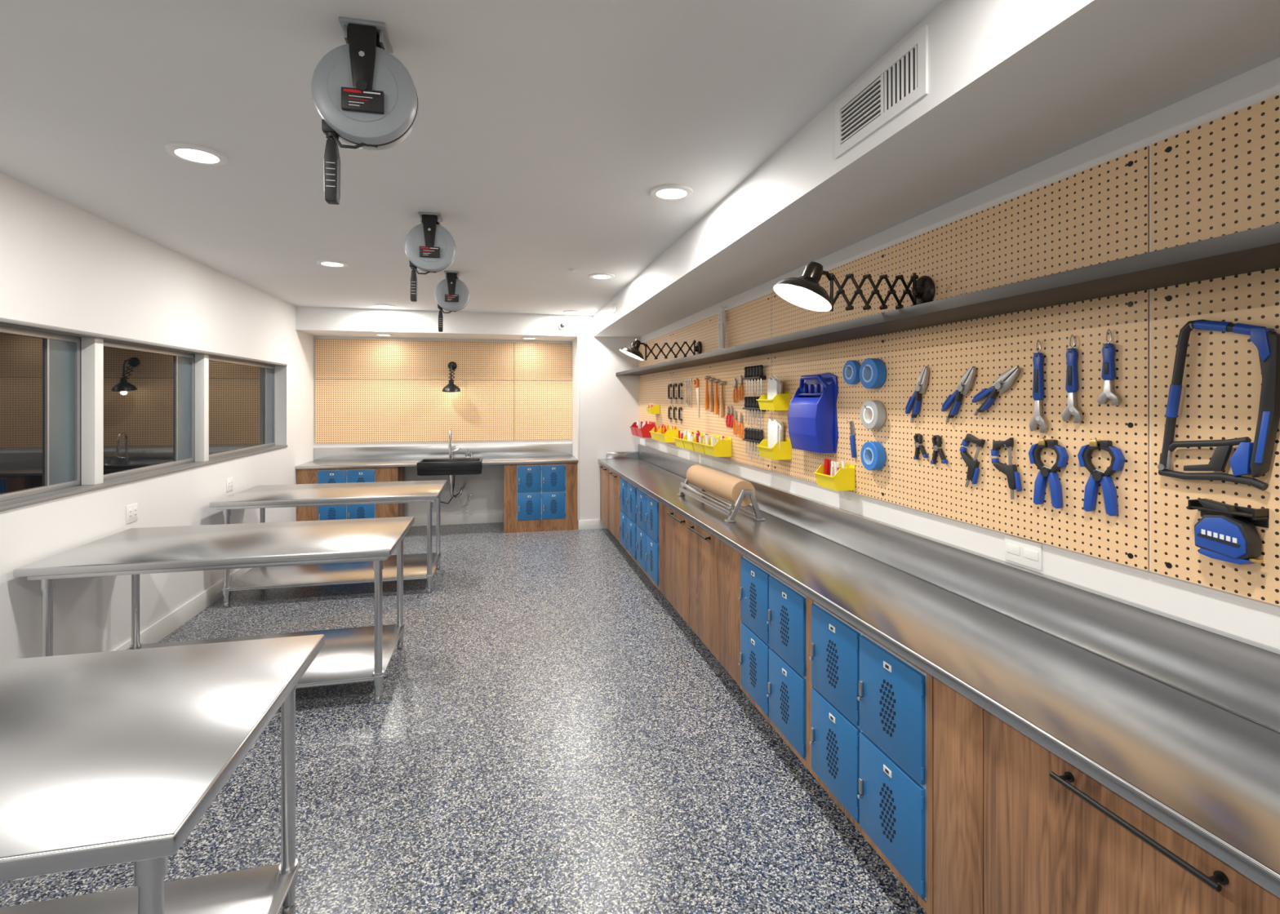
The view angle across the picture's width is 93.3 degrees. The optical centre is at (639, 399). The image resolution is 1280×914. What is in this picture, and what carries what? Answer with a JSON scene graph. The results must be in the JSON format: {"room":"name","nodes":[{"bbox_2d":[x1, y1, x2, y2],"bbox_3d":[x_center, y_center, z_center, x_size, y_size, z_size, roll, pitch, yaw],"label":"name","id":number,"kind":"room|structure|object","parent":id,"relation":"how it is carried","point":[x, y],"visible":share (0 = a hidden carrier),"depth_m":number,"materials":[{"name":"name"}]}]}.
{"room":"workshop","nodes":[
{"label":"workshop","id":0,"kind":"room"},
{"bbox_2d":[0,173,314,660],"bbox_3d":[-3.156,0.320,2.322,0.200,2.920,11.950,0,0,-13],"label":"wall","id":1,"kind":"structure","parent":0,"point":[63,264],"depth_m":3.98,"materials":[{"name":"white paint"}]},
{"bbox_2d":[0,325,80,502],"bbox_3d":[-3.334,0.077,3.077,0.116,0.931,1.500,0,0,-13],"label":"window","id":2,"kind":"structure","parent":1,"relation":"in","point":[40,372],"depth_m":3.47,"materials":[{"name":"glass"}]},
{"bbox_2d":[126,502,137,524],"bbox_3d":[-3.466,0.780,4.124,0.010,0.120,0.124,0,0,-13],"label":"wall outlet","id":3,"kind":"object","parent":1,"relation":"attached to","point":[132,509],"visible":1,"depth_m":4.12,"materials":[{"name":"white plastic"}]},
{"bbox_2d":[81,337,194,485],"bbox_3d":[-3.667,0.077,4.514,0.116,0.931,1.450,0,0,-13],"label":"window","id":4,"kind":"structure","parent":1,"relation":"in","point":[138,402],"depth_m":4.38,"materials":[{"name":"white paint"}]},
{"bbox_2d":[0,317,287,511],"bbox_3d":[-3.194,0.077,2.534,0.202,0.975,9.380,0,0,-13],"label":"trim","id":5,"kind":"structure","parent":1,"relation":"attached to","point":[51,495],"depth_m":4.00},
{"bbox_2d":[111,568,251,651],"bbox_3d":[-2.965,1.705,1.982,0.018,0.150,11.200,0,0,-13],"label":"baseboard","id":6,"kind":"structure","parent":1,"relation":"attached to","point":[162,628],"depth_m":4.75,"materials":[{"name":"white paint"}]},
{"bbox_2d":[226,477,232,492],"bbox_3d":[-3.811,0.795,5.614,0.010,0.120,0.124,0,0,-13],"label":"wall outlet","id":7,"kind":"object","parent":1,"relation":"attached to","point":[229,481],"visible":1,"depth_m":5.60,"materials":[{"name":"white plastic"}]},
{"bbox_2d":[194,354,275,462],"bbox_3d":[-4.048,0.077,6.160,0.116,0.931,1.930,0,0,-13],"label":"window","id":8,"kind":"structure","parent":1,"relation":"in","point":[234,401],"depth_m":5.96,"materials":[{"name":"glass"}]},
{"bbox_2d":[314,336,572,522],"bbox_3d":[-2.397,0.320,8.683,4.550,2.920,0.100,0,0,-13],"label":"wall","id":9,"kind":"structure","parent":0,"point":[486,488],"depth_m":8.61,"materials":[{"name":"white paint"}]},
{"bbox_2d":[313,444,572,460],"bbox_3d":[-2.705,0.761,8.545,3.485,0.202,0.028,0,0,-13],"label":"backsplash","id":10,"kind":"structure","parent":9,"relation":"attached to","point":[527,450],"depth_m":8.49,"materials":[{"name":"metal"}]},
{"bbox_2d":[315,338,571,443],"bbox_3d":[-2.698,-0.110,8.552,3.465,1.420,0.020,0,0,-13],"label":"pegboard","id":11,"kind":"object","parent":9,"relation":"attached to","point":[376,402],"visible":1,"depth_m":8.51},
{"bbox_2d":[441,361,460,392],"bbox_3d":[-2.617,-0.311,8.392,0.249,0.437,0.328,0,0,-13],"label":"wall lamp","id":12,"kind":"object","parent":11,"relation":"attached to","point":[451,387],"visible":1,"depth_m":8.31,"materials":[{"name":"black metal"}]},
{"bbox_2d":[411,513,502,526],"bbox_3d":[-2.608,1.715,8.573,1.290,0.130,0.018,0,0,-13],"label":"baseboard","id":13,"kind":"structure","parent":9,"relation":"attached to","point":[493,517],"depth_m":8.58,"materials":[{"name":"white paint"}]},
{"bbox_2d":[0,522,927,913],"bbox_3d":[-0.988,1.830,2.825,4.650,0.100,12.150,0,0,-13],"label":"floor","id":14,"kind":"structure","parent":0,"point":[548,734],"depth_m":2.88,"materials":[{"name":"stone"}]},
{"bbox_2d":[0,634,324,913],"bbox_3d":[-1.917,1.323,1.516,1.790,0.913,1.060,0,0,-13],"label":"work table","id":15,"kind":"object","parent":14,"relation":"on","point":[107,758],"visible":1,"depth_m":1.61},
{"bbox_2d":[13,516,414,703],"bbox_3d":[-2.432,1.323,3.773,1.805,0.913,1.010,0,0,-13],"label":"work table","id":16,"kind":"object","parent":14,"relation":"on","point":[359,654],"visible":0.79,"depth_m":3.58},
{"bbox_2d":[209,480,447,607],"bbox_3d":[-2.843,1.323,5.777,1.830,0.913,1.020,0,0,-13],"label":"work table","id":17,"kind":"object","parent":14,"relation":"on","point":[420,566],"visible":0.94,"depth_m":5.53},
{"bbox_2d":[296,466,404,521],"bbox_3d":[-3.730,1.322,7.867,1.175,0.916,0.628,0,0,-13],"label":"base cabinet","id":18,"kind":"object","parent":14,"relation":"on","point":[346,475],"visible":0.43,"depth_m":7.58,"materials":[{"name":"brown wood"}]},
{"bbox_2d":[295,454,577,469],"bbox_3d":[-2.618,0.844,8.170,3.485,0.037,0.740,0,0,-13],"label":"countertop","id":19,"kind":"structure","parent":18,"relation":"on","point":[375,463],"depth_m":8.01,"materials":[{"name":"metal"}]},
{"bbox_2d":[417,457,482,507],"bbox_3d":[-2.548,1.164,8.181,0.794,0.704,0.790,0,0,-13],"label":"utility sink","id":20,"kind":"object","parent":19,"relation":"in","point":[464,466],"visible":0.91,"depth_m":7.85,"materials":[{"name":"black metal"}]},
{"bbox_2d":[448,428,471,458],"bbox_3d":[-2.483,0.613,8.334,0.315,0.422,0.234,0,0,-13],"label":"kitchen faucet","id":21,"kind":"object","parent":19,"relation":"on","point":[450,446],"visible":0.91,"depth_m":8.36,"materials":[{"name":"silver metal"}]},
{"bbox_2d":[503,462,577,533],"bbox_3d":[-1.392,1.322,8.409,0.985,0.916,0.628,0,0,-13],"label":"base cabinet","id":22,"kind":"object","parent":14,"relation":"on","point":[538,497],"visible":0.99,"depth_m":8.12,"materials":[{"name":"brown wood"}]},
{"bbox_2d":[599,463,620,542],"bbox_3d":[-0.163,1.322,7.630,0.542,0.916,1.418,0,0,-13],"label":"base cabinet","id":23,"kind":"object","parent":14,"relation":"on","point":[610,509],"visible":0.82,"depth_m":7.51,"materials":[{"name":"brown wood"}]},
{"bbox_2d":[618,476,636,563],"bbox_3d":[0.102,1.322,6.516,0.528,0.916,0.868,0,0,-13],"label":"base cabinet","id":24,"kind":"object","parent":14,"relation":"on","point":[628,491],"visible":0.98,"depth_m":6.40,"materials":[{"name":"blue metal"}]},
{"bbox_2d":[635,487,659,591],"bbox_3d":[0.299,1.322,5.669,0.528,0.916,0.868,0,0,-13],"label":"base cabinet","id":25,"kind":"object","parent":14,"relation":"on","point":[647,508],"visible":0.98,"depth_m":5.52,"materials":[{"name":"blue metal"}]},
{"bbox_2d":[659,502,739,686],"bbox_3d":[0.592,1.322,4.374,0.542,0.916,1.783,0,0,-13],"label":"base cabinet","id":26,"kind":"object","parent":14,"relation":"on","point":[700,573],"visible":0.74,"depth_m":4.07,"materials":[{"name":"brown wood"}]},
{"bbox_2d":[738,552,809,771],"bbox_3d":[0.890,1.322,3.118,0.528,0.916,0.795,0,0,-13],"label":"lockers","id":27,"kind":"object","parent":14,"relation":"on","point":[774,664],"visible":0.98,"depth_m":2.97,"materials":[{"name":"blue metal"}]},
{"bbox_2d":[808,598,933,913],"bbox_3d":[1.068,1.322,2.348,0.528,0.916,0.781,0,0,-13],"label":"lockers","id":28,"kind":"object","parent":14,"relation":"on","point":[871,742],"visible":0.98,"depth_m":2.19,"materials":[{"name":"blue metal"}]},
{"bbox_2d":[933,676,1279,913],"bbox_3d":[1.518,1.322,0.380,0.542,0.916,3.253,0,0,-13],"label":"base cabinet","id":29,"kind":"object","parent":14,"relation":"on","point":[1018,828],"visible":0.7,"depth_m":1.53,"materials":[{"name":"brown wood"}]},
{"bbox_2d":[598,457,1279,898],"bbox_3d":[0.801,0.841,3.564,0.561,0.042,9.782,0,0,-13],"label":"countertop","id":30,"kind":"structure","parent":29,"relation":"on","point":[1210,774],"depth_m":1.70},
{"bbox_2d":[676,465,764,522],"bbox_3d":[0.578,0.688,4.615,0.270,0.262,1.190,0,0,-13],"label":"dispenser","id":31,"kind":"object","parent":30,"relation":"on","point":[740,492],"visible":1,"depth_m":4.32,"materials":[{"name":"paper"}]},
{"bbox_2d":[0,0,945,315],"bbox_3d":[-0.988,-1.190,2.825,4.650,0.100,12.150,0,0,-13],"label":"ceiling","id":32,"kind":"structure","parent":0,"point":[540,140],"depth_m":2.52,"materials":[{"name":"paint"}]},
{"bbox_2d":[164,142,228,165],"bbox_3d":[-2.057,-1.134,2.808,0.240,0.012,0.240,0,0,-13],"label":"recessed light","id":33,"kind":"object","parent":32,"relation":"in","point":[193,153],"visible":1,"depth_m":2.80,"materials":[{"name":"white paint"}]},
{"bbox_2d":[315,260,348,267],"bbox_3d":[-2.581,-1.134,5.068,0.240,0.012,0.240,0,0,-13],"label":"recessed light","id":34,"kind":"object","parent":32,"relation":"in","point":[335,264],"visible":1,"depth_m":5.05,"materials":[{"name":"white paint"}]},
{"bbox_2d":[311,17,418,204],"bbox_3d":[-0.851,-0.872,1.884,0.300,0.535,0.155,0,0,-13],"label":"reel","id":35,"kind":"object","parent":32,"relation":"hanging from","point":[365,98],"depth_m":1.83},
{"bbox_2d":[373,304,395,307],"bbox_3d":[-3.114,-1.134,7.367,0.240,0.012,0.240,0,0,-13],"label":"recessed light","id":36,"kind":"object","parent":32,"relation":"in","point":[375,305],"visible":1,"depth_m":7.34,"materials":[{"name":"white paint"}]},
{"bbox_2d":[404,212,456,302],"bbox_3d":[-1.303,-0.872,3.760,0.300,0.535,0.155,0,0,-13],"label":"reel","id":37,"kind":"object","parent":32,"relation":"hanging from","point":[429,247],"depth_m":3.70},
{"bbox_2d":[434,271,469,332],"bbox_3d":[-1.696,-0.872,5.456,0.300,0.535,0.155,0,0,-13],"label":"reel","id":38,"kind":"object","parent":32,"relation":"hanging from","point":[451,294],"depth_m":5.40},
{"bbox_2d":[589,273,614,279],"bbox_3d":[-0.350,-1.134,5.585,0.240,0.012,0.240,0,0,-13],"label":"recessed light","id":39,"kind":"object","parent":32,"relation":"in","point":[596,276],"visible":1,"depth_m":5.59,"materials":[{"name":"white paint"}]},
{"bbox_2d":[649,184,693,200],"bbox_3d":[0.174,-1.134,3.325,0.240,0.012,0.240,0,0,-13],"label":"recessed light","id":40,"kind":"object","parent":32,"relation":"in","point":[667,192],"visible":1,"depth_m":3.32,"materials":[{"name":"white paint"}]},
{"bbox_2d":[592,0,1279,337],"bbox_3d":[0.942,-0.997,2.887,0.660,0.285,11.200,0,0,-13],"label":"ceiling soffit","id":41,"kind":"structure","parent":32,"relation":"attached to","point":[1015,86],"depth_m":1.91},
{"bbox_2d":[610,300,616,315],"bbox_3d":[-0.297,-1.020,6.757,0.008,0.120,0.300,0,0,-13],"label":"ceiling vent","id":42,"kind":"object","parent":41,"relation":"in","point":[613,306],"visible":1,"depth_m":6.74,"materials":[{"name":"metal"}]},
{"bbox_2d":[835,24,928,159],"bbox_3d":[0.796,-1.010,2.038,0.008,0.205,0.500,0,0,-13],"label":"ceiling vent","id":43,"kind":"object","parent":41,"relation":"in","point":[900,81],"visible":1,"depth_m":1.99,"materials":[{"name":"metal"}]},
{"bbox_2d":[572,315,639,529],"bbox_3d":[-0.504,0.320,8.685,0.860,2.920,0.750,0,0,-13],"label":"wall","id":44,"kind":"structure","parent":0,"point":[609,402],"depth_m":8.30,"materials":[{"name":"white paint"}]},
{"bbox_2d":[295,306,578,341],"bbox_3d":[-2.623,-0.997,8.194,3.490,0.285,0.750,0,0,-13],"label":"header","id":45,"kind":"object","parent":44,"relation":"attached to","point":[313,321],"depth_m":7.86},
{"bbox_2d":[558,321,566,329],"bbox_3d":[-1.044,-0.990,8.137,0.109,0.109,0.074,0,0,-13],"label":"security camera","id":46,"kind":"object","parent":45,"relation":"attached to","point":[562,325],"visible":1,"depth_m":8.13,"materials":[{"name":"white plastic"}]},
{"bbox_2d":[577,336,579,520],"bbox_3d":[-0.837,0.398,8.218,0.024,2.505,0.010,0,0,-13],"label":"trim","id":47,"kind":"structure","parent":44,"relation":"attached to","point":[578,336],"depth_m":8.21,"materials":[{"name":"white paint"}]},
{"bbox_2d":[578,519,599,529],"bbox_3d":[-0.695,1.715,8.248,0.290,0.130,0.016,0,0,-13],"label":"baseboard","id":48,"kind":"structure","parent":44,"relation":"attached to","point":[583,524],"depth_m":8.24,"materials":[{"name":"white paint"}]},
{"bbox_2d":[606,451,638,458],"bbox_3d":[-0.245,0.774,8.332,0.446,0.089,0.020,0,0,-13],"label":"trim","id":49,"kind":"structure","parent":44,"relation":"attached to","point":[634,454],"depth_m":8.32,"materials":[{"name":"metal"}]},
{"bbox_2d":[640,57,1279,649],"bbox_3d":[1.228,0.320,3.338,0.100,2.920,12.150,0,0,-13],"label":"wall","id":50,"kind":"structure","parent":0,"point":[1258,621],"depth_m":2.06,"materials":[{"name":"white paint"}]},
{"bbox_2d":[638,93,1279,605],"bbox_3d":[1.044,-0.121,3.861,0.021,1.267,9.352,0,0,-13],"label":"pegboard","id":51,"kind":"object","parent":50,"relation":"attached to","point":[1220,176],"visible":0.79,"depth_m":2.02,"materials":[{"name":"brown wood"}]},
{"bbox_2d":[629,420,647,436],"bbox_3d":[-0.011,0.381,7.953,0.188,0.198,0.308,0,0,-13],"label":"storage bin","id":52,"kind":"object","parent":51,"relation":"attached to","point":[634,424],"visible":0.29,"depth_m":7.94,"materials":[{"name":"red plastic"}]},
{"bbox_2d":[635,419,655,437],"bbox_3d":[0.063,0.372,7.631,0.188,0.216,0.308,0,0,-13],"label":"storage bin","id":53,"kind":"object","parent":51,"relation":"attached to","point":[642,429],"visible":0.89,"depth_m":7.50,"materials":[{"name":"red plastic"}]},
{"bbox_2d":[644,403,659,413],"bbox_3d":[0.153,0.115,7.375,0.128,0.130,0.228,0,0,-13],"label":"storage bin","id":54,"kind":"object","parent":51,"relation":"attached to","point":[651,409],"visible":1,"depth_m":7.28,"materials":[{"name":"yellow plastic"}]},
{"bbox_2d":[648,423,669,440],"bbox_3d":[0.224,0.380,6.981,0.168,0.180,0.288,0,0,-13],"label":"storage bin","id":55,"kind":"object","parent":51,"relation":"attached to","point":[655,429],"visible":0.53,"depth_m":6.98,"materials":[{"name":"yellow plastic"}]},
{"bbox_2d":[619,339,702,360],"bbox_3d":[0.216,-0.460,5.617,0.875,0.222,0.241,0,0,-26],"label":"wall lamp","id":56,"kind":"object","parent":51,"relation":"attached to","point":[633,351],"visible":0.94,"depth_m":5.58,"materials":[{"name":"black metal"}]},
{"bbox_2d":[656,425,678,442],"bbox_3d":[0.298,0.381,6.659,0.168,0.179,0.288,0,0,-13],"label":"storage bin","id":57,"kind":"object","parent":51,"relation":"attached to","point":[664,435],"visible":0.92,"depth_m":6.54,"materials":[{"name":"yellow plastic"}]},
{"bbox_2d":[672,383,676,403],"bbox_3d":[0.380,-0.061,6.608,0.036,0.218,0.118,0,0,-13],"label":"g-clamp","id":58,"kind":"object","parent":51,"relation":"hanging from","point":[674,384],"visible":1,"depth_m":6.59,"materials":[{"name":"metal"}]},
{"bbox_2d":[673,430,695,448],"bbox_3d":[0.450,0.390,6.007,0.168,0.180,0.278,0,0,-13],"label":"storage bin","id":59,"kind":"object","parent":51,"relation":"attached to","point":[679,442],"visible":0.47,"depth_m":6.00,"materials":[{"name":"yellow plastic"}]},
{"bbox_2d":[681,431,703,451],"bbox_3d":[0.517,0.390,5.714,0.168,0.181,0.278,0,0,-13],"label":"storage bin","id":60,"kind":"object","parent":51,"relation":"attached to","point":[690,437],"visible":0.59,"depth_m":5.71,"materials":[{"name":"yellow plastic"}]},
{"bbox_2d":[693,378,699,417],"bbox_3d":[0.546,-0.011,5.892,0.036,0.381,0.127,0,0,-13],"label":"saw","id":61,"kind":"object","parent":51,"relation":"hanging from","point":[695,382],"visible":1,"depth_m":5.86,"materials":[{"name":"metal"}]},
{"bbox_2d":[691,431,719,453],"bbox_3d":[0.585,0.390,5.422,0.168,0.181,0.278,0,0,-13],"label":"storage bin","id":62,"kind":"object","parent":51,"relation":"attached to","point":[700,440],"visible":0.55,"depth_m":5.44,"materials":[{"name":"yellow plastic"}]},
{"bbox_2d":[704,375,710,409],"bbox_3d":[0.617,-0.059,5.584,0.036,0.313,0.105,0,0,-13],"label":"hammer","id":63,"kind":"object","parent":51,"relation":"attached to","point":[706,378],"visible":1,"depth_m":5.57,"materials":[{"name":"wood"}]},
{"bbox_2d":[709,377,715,412],"bbox_3d":[0.646,-0.038,5.457,0.036,0.313,0.105,0,0,-13],"label":"hammer","id":64,"kind":"object","parent":51,"relation":"attached to","point":[711,380],"visible":1,"depth_m":5.45,"materials":[{"name":"wood"}]},
{"bbox_2d":[702,435,731,457],"bbox_3d":[0.651,0.396,5.140,0.168,0.169,0.278,0,0,-13],"label":"storage bin","id":65,"kind":"object","parent":51,"relation":"attached to","point":[713,446],"visible":1,"depth_m":5.02,"materials":[{"name":"yellow plastic"}]},
{"bbox_2d":[714,379,719,414],"bbox_3d":[0.676,-0.018,5.331,0.036,0.313,0.105,0,0,-13],"label":"hammer","id":66,"kind":"object","parent":51,"relation":"attached to","point":[716,381],"visible":1,"depth_m":5.32,"materials":[{"name":"wood"}]},
{"bbox_2d":[717,305,727,349],"bbox_3d":[0.692,-0.586,5.119,0.087,0.413,0.085,0,0,34],"label":"bundle","id":67,"kind":"object","parent":51,"relation":"hanging from","point":[722,314],"visible":0.89,"depth_m":5.10,"materials":[{"name":"metal"}]},
{"bbox_2d":[720,381,725,417],"bbox_3d":[0.707,0.002,5.194,0.036,0.313,0.105,0,0,-13],"label":"hammer","id":68,"kind":"object","parent":51,"relation":"attached to","point":[722,383],"visible":1,"depth_m":5.18,"materials":[{"name":"wood"}]},
{"bbox_2d":[725,405,729,427],"bbox_3d":[0.735,0.148,5.077,0.036,0.182,0.078,0,0,-13],"label":"pliers","id":69,"kind":"object","parent":51,"relation":"hanging from","point":[727,419],"visible":0.93,"depth_m":5.07,"materials":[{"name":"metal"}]},
{"bbox_2d":[728,405,733,428],"bbox_3d":[0.753,0.148,4.999,0.036,0.182,0.078,0,0,-13],"label":"pliers","id":70,"kind":"object","parent":51,"relation":"hanging from","point":[731,408],"visible":1,"depth_m":4.99,"materials":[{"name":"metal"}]},
{"bbox_2d":[732,377,737,403],"bbox_3d":[0.771,-0.069,4.921,0.036,0.201,0.078,0,0,-13],"label":"pliers","id":71,"kind":"object","parent":51,"relation":"hanging from","point":[735,391],"visible":1,"depth_m":4.91,"materials":[{"name":"metal"}]},
{"bbox_2d":[732,410,737,435],"bbox_3d":[0.771,0.191,4.921,0.036,0.201,0.078,0,0,-13],"label":"pliers","id":72,"kind":"object","parent":51,"relation":"hanging from","point":[735,423],"visible":1,"depth_m":4.91,"materials":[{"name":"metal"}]},
{"bbox_2d":[737,413,743,438],"bbox_3d":[0.798,0.211,4.804,0.036,0.201,0.078,0,0,-13],"label":"pliers","id":73,"kind":"object","parent":51,"relation":"hanging from","point":[740,425],"visible":1,"depth_m":4.79,"materials":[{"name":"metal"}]},
{"bbox_2d":[738,375,743,400],"bbox_3d":[0.798,-0.089,4.804,0.036,0.201,0.078,0,0,-13],"label":"pliers","id":74,"kind":"object","parent":51,"relation":"hanging from","point":[740,388],"visible":1,"depth_m":4.79,"materials":[{"name":"metal"}]},
{"bbox_2d":[742,427,763,462],"bbox_3d":[0.854,0.341,4.530,0.050,0.238,0.320,0,0,-13],"label":"screwdriver set","id":75,"kind":"object","parent":51,"relation":"attached to","point":[751,435],"visible":0.94,"depth_m":4.51,"materials":[{"name":"black plastic"}]},
{"bbox_2d":[742,396,766,429],"bbox_3d":[0.854,0.101,4.530,0.050,0.238,0.320,0,0,-13],"label":"rack","id":76,"kind":"object","parent":51,"relation":"attached to","point":[751,404],"visible":0.77,"depth_m":4.54,"materials":[{"name":"black plastic"}]},
{"bbox_2d":[742,364,766,396],"bbox_3d":[0.854,-0.129,4.530,0.050,0.238,0.320,0,0,-13],"label":"rack","id":77,"kind":"object","parent":51,"relation":"attached to","point":[754,373],"visible":0.99,"depth_m":4.50,"materials":[{"name":"black plastic"}]},
{"bbox_2d":[755,375,790,410],"bbox_3d":[0.905,-0.042,4.110,0.138,0.234,0.238,0,0,-13],"label":"storage bin","id":78,"kind":"object","parent":51,"relation":"attached to","point":[775,399],"visible":0.98,"depth_m":4.02,"materials":[{"name":"yellow plastic"}]},
{"bbox_2d":[755,418,791,460],"bbox_3d":[0.904,0.267,4.090,0.148,0.267,0.238,0,0,-13],"label":"storage bin","id":79,"kind":"object","parent":51,"relation":"attached to","point":[775,447],"visible":1,"depth_m":4.01,"materials":[{"name":"yellow plastic"}]},
{"bbox_2d":[787,373,838,453],"bbox_3d":[1.025,0.078,3.615,0.130,0.465,0.380,0,0,-13],"label":"caddy","id":80,"kind":"object","parent":51,"relation":"attached to","point":[812,419],"visible":1,"depth_m":3.50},
{"bbox_2d":[813,458,855,491],"bbox_3d":[1.079,0.417,3.360,0.138,0.156,0.208,0,0,-13],"label":"storage bin","id":81,"kind":"object","parent":51,"relation":"attached to","point":[832,475],"visible":1,"depth_m":3.30,"materials":[{"name":"yellow plastic"}]},
{"bbox_2d":[842,360,860,384],"bbox_3d":[1.139,-0.145,3.272,0.064,0.130,0.130,0,0,-13],"label":"tape roll","id":82,"kind":"object","parent":51,"relation":"attached to","point":[851,372],"visible":0.93,"depth_m":3.25,"materials":[{"name":"plastic"}]},
{"bbox_2d":[846,419,856,457],"bbox_3d":[1.156,0.216,3.288,0.034,0.206,0.056,0,0,-33],"label":"scraper","id":83,"kind":"object","parent":51,"relation":"attached to","point":[852,442],"visible":1,"depth_m":3.28,"materials":[{"name":"metal"}]},
{"bbox_2d":[773,262,935,311],"bbox_3d":[0.932,-0.460,2.525,0.875,0.222,0.241,0,0,-26],"label":"wall lamp","id":84,"kind":"object","parent":51,"relation":"attached to","point":[805,291],"visible":0.98,"depth_m":2.48,"materials":[{"name":"black metal"}]},
{"bbox_2d":[859,358,886,388],"bbox_3d":[1.174,-0.130,3.075,0.084,0.154,0.154,0,0,-13],"label":"tape roll","id":85,"kind":"object","parent":51,"relation":"attached to","point":[873,371],"visible":1,"depth_m":3.04,"materials":[{"name":"plastic"}]},
{"bbox_2d":[860,400,885,429],"bbox_3d":[1.177,0.080,3.075,0.079,0.148,0.148,0,0,-13],"label":"tape roll","id":86,"kind":"object","parent":51,"relation":"attached to","point":[873,412],"visible":1,"depth_m":3.04,"materials":[{"name":"white plastic"}]},
{"bbox_2d":[860,441,885,470],"bbox_3d":[1.177,0.290,3.075,0.079,0.146,0.146,0,0,-13],"label":"tape roll","id":87,"kind":"object","parent":51,"relation":"attached to","point":[873,454],"visible":1,"depth_m":3.04,"materials":[{"name":"plastic"}]},
{"bbox_2d":[905,366,928,422],"bbox_3d":[1.269,-0.018,2.771,0.036,0.258,0.139,0,0,-13],"label":"pliers","id":88,"kind":"object","parent":51,"relation":"attached to","point":[914,402],"visible":1,"depth_m":2.75,"materials":[{"name":"metal"}]},
{"bbox_2d":[913,433,928,459],"bbox_3d":[1.273,0.219,2.752,0.036,0.122,0.084,0,0,-13],"label":"clamp","id":89,"kind":"object","parent":51,"relation":"attached to","point":[918,442],"visible":1,"depth_m":2.76,"materials":[{"name":"plastic"}]},
{"bbox_2d":[930,435,947,464],"bbox_3d":[1.300,0.224,2.638,0.036,0.131,0.091,0,0,-13],"label":"clamp","id":90,"kind":"object","parent":51,"relation":"attached to","point":[936,446],"visible":1,"depth_m":2.64,"materials":[{"name":"plastic"}]},
{"bbox_2d":[615,222,1279,376],"bbox_3d":[0.918,-0.341,3.651,0.322,0.042,9.698,0,0,-13],"label":"wall shelf","id":91,"kind":"object","parent":51,"relation":"attached to","point":[1258,249],"visible":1,"depth_m":1.83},
{"bbox_2d":[941,366,976,422],"bbox_3d":[1.327,-0.015,2.521,0.036,0.234,0.176,0,0,-13],"label":"pliers","id":92,"kind":"object","parent":51,"relation":"attached to","point":[965,384],"visible":1,"depth_m":2.51,"materials":[{"name":"metal"}]},
{"bbox_2d":[959,433,985,487],"bbox_3d":[1.343,0.252,2.450,0.036,0.220,0.123,0,0,-13],"label":"clamp","id":93,"kind":"object","parent":51,"relation":"attached to","point":[973,470],"visible":1,"depth_m":2.44,"materials":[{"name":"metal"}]},
{"bbox_2d":[971,367,1020,416],"bbox_3d":[1.371,-0.025,2.332,0.036,0.186,0.218,0,0,-13],"label":"pliers","id":94,"kind":"object","parent":51,"relation":"attached to","point":[1005,381],"visible":1,"depth_m":2.32,"materials":[{"name":"metal"}]},
{"bbox_2d":[991,437,1022,499],"bbox_3d":[1.382,0.260,2.286,0.036,0.231,0.132,0,0,-13],"label":"clamp","id":95,"kind":"object","parent":51,"relation":"attached to","point":[1013,477],"visible":1,"depth_m":2.27,"materials":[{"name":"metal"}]},
{"bbox_2d":[1028,339,1048,433],"bbox_3d":[1.413,-0.046,2.149,0.036,0.332,0.069,0,0,-13],"label":"wrench","id":96,"kind":"object","parent":51,"relation":"hanging from","point":[1037,419],"visible":1,"depth_m":2.14,"materials":[{"name":"metal"}]},
{"bbox_2d":[1028,436,1068,508],"bbox_3d":[1.422,0.254,2.111,0.036,0.244,0.140,0,0,-13],"label":"clamp","id":97,"kind":"object","parent":51,"relation":"attached to","point":[1055,488],"visible":1,"depth_m":2.10,"materials":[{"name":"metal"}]},
{"bbox_2d":[1061,334,1083,423],"bbox_3d":[1.443,-0.069,2.022,0.036,0.297,0.069,0,0,-13],"label":"wrench","id":98,"kind":"object","parent":51,"relation":"hanging from","point":[1072,380],"visible":1,"depth_m":2.02,"materials":[{"name":"metal"}]},
{"bbox_2d":[1077,437,1124,516],"bbox_3d":[1.465,0.244,1.925,0.036,0.244,0.140,0,0,-13],"label":"clamp","id":99,"kind":"object","parent":51,"relation":"attached to","point":[1109,491],"visible":1,"depth_m":1.91,"materials":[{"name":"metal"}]},
{"bbox_2d":[1097,328,1121,405],"bbox_3d":[1.471,-0.101,1.900,0.036,0.242,0.069,0,0,-13],"label":"wrench","id":100,"kind":"object","parent":51,"relation":"attached to","point":[1108,375],"visible":1,"depth_m":1.89,"materials":[{"name":"metal"}]},
{"bbox_2d":[1157,319,1279,490],"bbox_3d":[1.536,0.006,1.611,0.040,0.446,0.279,0,0,-13],"label":"hacksaw","id":101,"kind":"object","parent":51,"relation":"hanging from","point":[1255,458],"visible":1,"depth_m":1.55,"materials":[{"name":"metal"}]},
{"bbox_2d":[1187,498,1269,564],"bbox_3d":[1.533,0.345,1.581,0.060,0.151,0.152,0,0,-13],"label":"tape measure","id":102,"kind":"object","parent":51,"relation":"attached to","point":[1225,532],"visible":1,"depth_m":1.56,"materials":[{"name":"blue plastic"}]},
{"bbox_2d":[638,444,1279,733],"bbox_3d":[1.092,0.744,3.631,0.031,0.237,9.782,0,0,-13],"label":"backsplash","id":103,"kind":"structure","parent":50,"relation":"attached to","point":[1240,677],"depth_m":2.03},
{"bbox_2d":[1004,534,1041,570],"bbox_3d":[1.424,0.569,2.250,0.009,0.096,0.160,0,0,-13],"label":"wall outlet","id":104,"kind":"object","parent":50,"relation":"attached to","point":[1018,550],"visible":1,"depth_m":2.25,"materials":[{"name":"white plastic"}]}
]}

